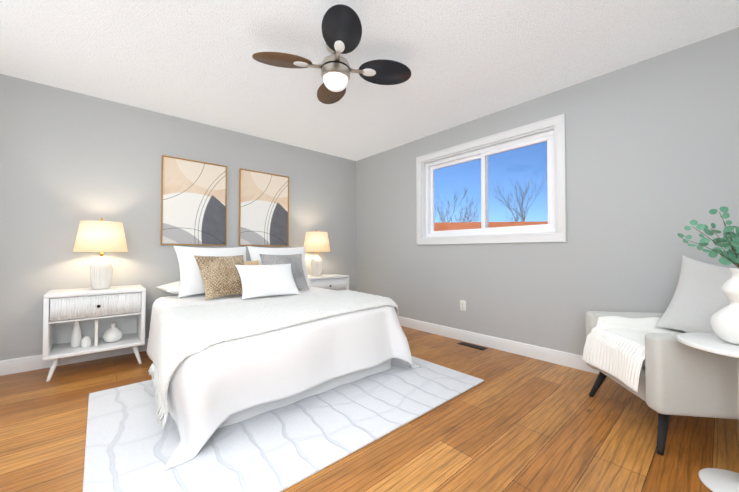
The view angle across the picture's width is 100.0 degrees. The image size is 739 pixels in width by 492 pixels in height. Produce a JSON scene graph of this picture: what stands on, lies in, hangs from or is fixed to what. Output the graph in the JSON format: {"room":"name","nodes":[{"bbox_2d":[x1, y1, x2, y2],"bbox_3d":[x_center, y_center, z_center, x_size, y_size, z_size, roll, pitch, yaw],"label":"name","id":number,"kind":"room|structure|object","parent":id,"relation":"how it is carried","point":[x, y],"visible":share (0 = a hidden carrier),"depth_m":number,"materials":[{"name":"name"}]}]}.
{"room":"bedroom","nodes":[
{"label":"bedroom","id":0,"kind":"room"},
{"bbox_2d":[0,74,355,360],"bbox_3d":[-1.788,-0.158,3.651,4.350,2.440,0.150,1,-1,-41],"label":"wall","id":1,"kind":"structure","parent":0,"point":[70,161],"depth_m":2.94,"materials":[{"name":"paint"}]},
{"bbox_2d":[0,338,147,375],"bbox_3d":[-1.734,1.001,3.569,4.050,0.118,0.014,1,-1,-41],"label":"baseboard","id":2,"kind":"structure","parent":1,"relation":"attached to","point":[19,365],"depth_m":2.65,"materials":[{"name":"white wood"}]},
{"bbox_2d":[161,155,226,245],"bbox_3d":[-1.916,-0.474,3.419,0.638,0.931,0.034,1,-1,-41],"label":"canvas art","id":3,"kind":"object","parent":1,"relation":"attached to","point":[193,202],"visible":1,"depth_m":3.39,"materials":[{"name":"white"}]},
{"bbox_2d":[239,168,288,245],"bbox_3d":[-1.325,-0.465,3.936,0.638,0.931,0.034,1,-1,-41],"label":"canvas art","id":4,"kind":"object","parent":1,"relation":"attached to","point":[263,208],"visible":0.98,"depth_m":3.91,"materials":[{"name":"white"}]},
{"bbox_2d":[0,326,738,491],"bbox_3d":[-0.272,1.091,1.899,4.350,0.120,4.750,1,-1,-41],"label":"floor","id":5,"kind":"structure","parent":0,"point":[512,422],"depth_m":1.66,"materials":[{"name":"brown wood"}]},
{"bbox_2d":[42,285,145,381],"bbox_3d":[-2.361,0.712,2.696,0.630,0.673,0.448,1,-1,-41],"label":"nightstand","id":6,"kind":"object","parent":5,"relation":"on","point":[80,321],"visible":1,"depth_m":2.61,"materials":[{"name":"painted wood"},{"name":"bronze"}]},
{"bbox_2d":[70,321,81,347],"bbox_3d":[-2.449,0.732,2.591,0.074,0.222,0.074,1,-1,-41],"label":"vase","id":7,"kind":"object","parent":6,"relation":"on","point":[76,337],"depth_m":2.57,"materials":[{"name":"white ceramic"}]},
{"bbox_2d":[81,336,90,347],"bbox_3d":[-2.364,0.799,2.584,0.064,0.088,0.064,1,-1,-41],"label":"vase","id":8,"kind":"object","parent":6,"relation":"on","point":[86,341],"depth_m":2.57,"materials":[{"name":"white ceramic"}]},
{"bbox_2d":[94,319,97,345],"bbox_3d":[-2.349,0.737,2.664,0.022,0.215,0.150,1,-1,-41],"label":"divider","id":9,"kind":"object","parent":6,"relation":"on","point":[96,320],"depth_m":2.61,"materials":[{"name":"white wood"}]},
{"bbox_2d":[73,218,127,288],"bbox_3d":[-2.352,0.062,2.720,0.364,0.625,0.364,1,-1,-41],"label":"lamp","id":10,"kind":"object","parent":6,"relation":"on","point":[101,236],"visible":1,"depth_m":2.64,"materials":[{"name":"white ceramic"}]},
{"bbox_2d":[83,356,483,491],"bbox_3d":[-0.532,1.029,2.257,2.270,0.015,1.690,1,-1,-41],"label":"rug","id":11,"kind":"object","parent":5,"relation":"on","point":[131,444],"visible":0.58,"depth_m":1.66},
{"bbox_2d":[146,246,420,470],"bbox_3d":[-0.902,0.510,2.775,1.863,1.042,2.256,1,-1,-41],"label":"bed","id":12,"kind":"object","parent":11,"relation":"on","point":[235,336],"visible":1,"depth_m":1.97,"materials":[{"name":"white fabric"}]},
{"bbox_2d":[244,260,258,264],"bbox_3d":[-1.241,0.305,3.056,0.340,0.323,0.143,1,-1,-41],"label":"pillow","id":13,"kind":"object","parent":12,"relation":"on","point":[246,262],"depth_m":3.13,"materials":[{"name":"beige fabric"}]},
{"bbox_2d":[235,263,299,298],"bbox_3d":[-0.949,0.318,2.913,0.561,0.292,0.256,1,-1,-41],"label":"pillow","id":14,"kind":"object","parent":12,"relation":"on","point":[256,281],"depth_m":2.84,"materials":[{"name":"white fabric"}]},
{"bbox_2d":[148,290,398,428],"bbox_3d":[-0.517,0.672,2.336,1.867,0.478,1.030,1,-1,-41],"label":"throw","id":15,"kind":"object","parent":12,"relation":"on","point":[254,353],"depth_m":1.78,"materials":[{"name":"white fabric"}]},
{"bbox_2d":[308,274,348,290],"bbox_3d":[-0.650,0.738,4.195,0.630,0.673,0.448,1,-1,-41],"label":"nightstand","id":16,"kind":"object","parent":5,"relation":"on","point":[337,282],"visible":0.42,"depth_m":4.09,"materials":[{"name":"white wood"}]},
{"bbox_2d":[304,229,329,275],"bbox_3d":[-0.709,0.087,4.160,0.364,0.625,0.364,1,-1,-41],"label":"lamp","id":17,"kind":"object","parent":16,"relation":"on","point":[316,242],"visible":0.98,"depth_m":4.05,"materials":[{"name":"white ceramic"}]},
{"bbox_2d":[457,342,487,349],"bbox_3d":[1.083,1.053,3.266,0.105,0.005,0.300,1,-1,-41],"label":"floor vent","id":18,"kind":"object","parent":5,"relation":"in","point":[472,346],"visible":1,"depth_m":3.25,"materials":[{"name":"brown metal"}]},
{"bbox_2d":[582,255,738,455],"bbox_3d":[1.780,0.546,1.790,0.782,0.977,0.680,0,-1,9],"label":"armchair","id":19,"kind":"object","parent":5,"relation":"on","point":[652,362],"visible":0.88,"depth_m":1.67,"materials":[{"name":"fabric"}]},
{"bbox_2d":[582,316,680,392],"bbox_3d":[1.650,0.611,1.806,0.659,0.306,0.710,1,-1,-41],"label":"throw","id":20,"kind":"object","parent":19,"relation":"on","point":[618,346],"depth_m":1.85,"materials":[{"name":"white fabric"}]},
{"bbox_2d":[654,255,731,332],"bbox_3d":[1.966,0.322,1.726,0.330,0.540,0.587,1,-1,-41],"label":"cushion","id":21,"kind":"object","parent":19,"relation":"on","point":[698,294],"depth_m":1.80,"materials":[{"name":"white fabric"}]},
{"bbox_2d":[677,332,738,491],"bbox_3d":[1.554,0.715,1.285,0.390,0.612,0.390,1,-1,-41],"label":"side table","id":22,"kind":"object","parent":5,"relation":"on","point":[716,480],"visible":0.9,"depth_m":1.32,"materials":[{"name":"white"}]},
{"bbox_2d":[677,206,738,344],"bbox_3d":[1.524,0.117,1.325,0.196,0.582,0.287,1,-1,-41],"label":"vase","id":23,"kind":"object","parent":22,"relation":"on","point":[724,322],"visible":1,"depth_m":1.30,"materials":[{"name":"white ceramic"}]},
{"bbox_2d":[0,0,738,160],"bbox_3d":[-0.272,-1.468,1.943,4.350,0.120,4.750,1,-1,-41],"label":"ceiling","id":24,"kind":"structure","parent":0,"point":[464,61],"depth_m":2.25,"materials":[{"name":"white paint"}]},
{"bbox_2d":[252,4,410,103],"bbox_3d":[-0.236,-1.244,2.160,0.823,0.320,0.823,-1,-1,33],"label":"ceiling fan","id":25,"kind":"object","parent":24,"relation":"hanging from","point":[341,29],"visible":1,"depth_m":2.08,"materials":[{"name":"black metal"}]},
{"bbox_2d":[356,27,738,355],"bbox_3d":[1.307,-0.164,3.304,0.150,2.440,4.450,1,-1,-41],"label":"wall","id":26,"kind":"structure","parent":0,"point":[652,156],"depth_m":2.57,"materials":[{"name":"paint"}]},
{"bbox_2d":[460,300,465,310],"bbox_3d":[1.044,0.667,3.468,0.011,0.116,0.072,1,-1,-41],"label":"electrical outlet plate","id":27,"kind":"object","parent":26,"relation":"attached to","point":[462,305],"visible":1,"depth_m":3.46,"materials":[{"name":"white plastic"}]},
{"bbox_2d":[416,114,566,244],"bbox_3d":[1.213,-0.587,3.390,0.159,1.125,1.681,1,-1,-41],"label":"window","id":28,"kind":"structure","parent":26,"relation":"in","point":[553,229],"depth_m":3.22,"materials":[{"name":"white plastic"}]},
{"bbox_2d":[398,316,599,373],"bbox_3d":[1.246,0.996,3.230,0.014,0.118,4.450,1,-1,-41],"label":"baseboard","id":29,"kind":"structure","parent":26,"relation":"attached to","point":[575,361],"depth_m":3.10,"materials":[{"name":"white wood"}]},
{"label":"outside","id":30,"kind":"structure","parent":0,"visible":0},
{"bbox_2d":[434,221,547,230],"bbox_3d":[0.096,1.918,10.413,60.000,6.524,7.000,0,-1,1],"label":"roof","id":31,"kind":"structure","parent":30,"point":[461,225],"depth_m":13.75,"materials":[{"name":"orange"}]},
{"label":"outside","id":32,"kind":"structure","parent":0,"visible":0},
{"bbox_2d":[434,173,546,221],"bbox_3d":[9.279,-1.985,28.433,13.012,8.572,12.855,1,-1,-41],"label":"bare tree","id":33,"kind":"object","parent":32,"point":[519,200],"depth_m":26.06,"materials":[{"name":"brown plant"}]}
]}

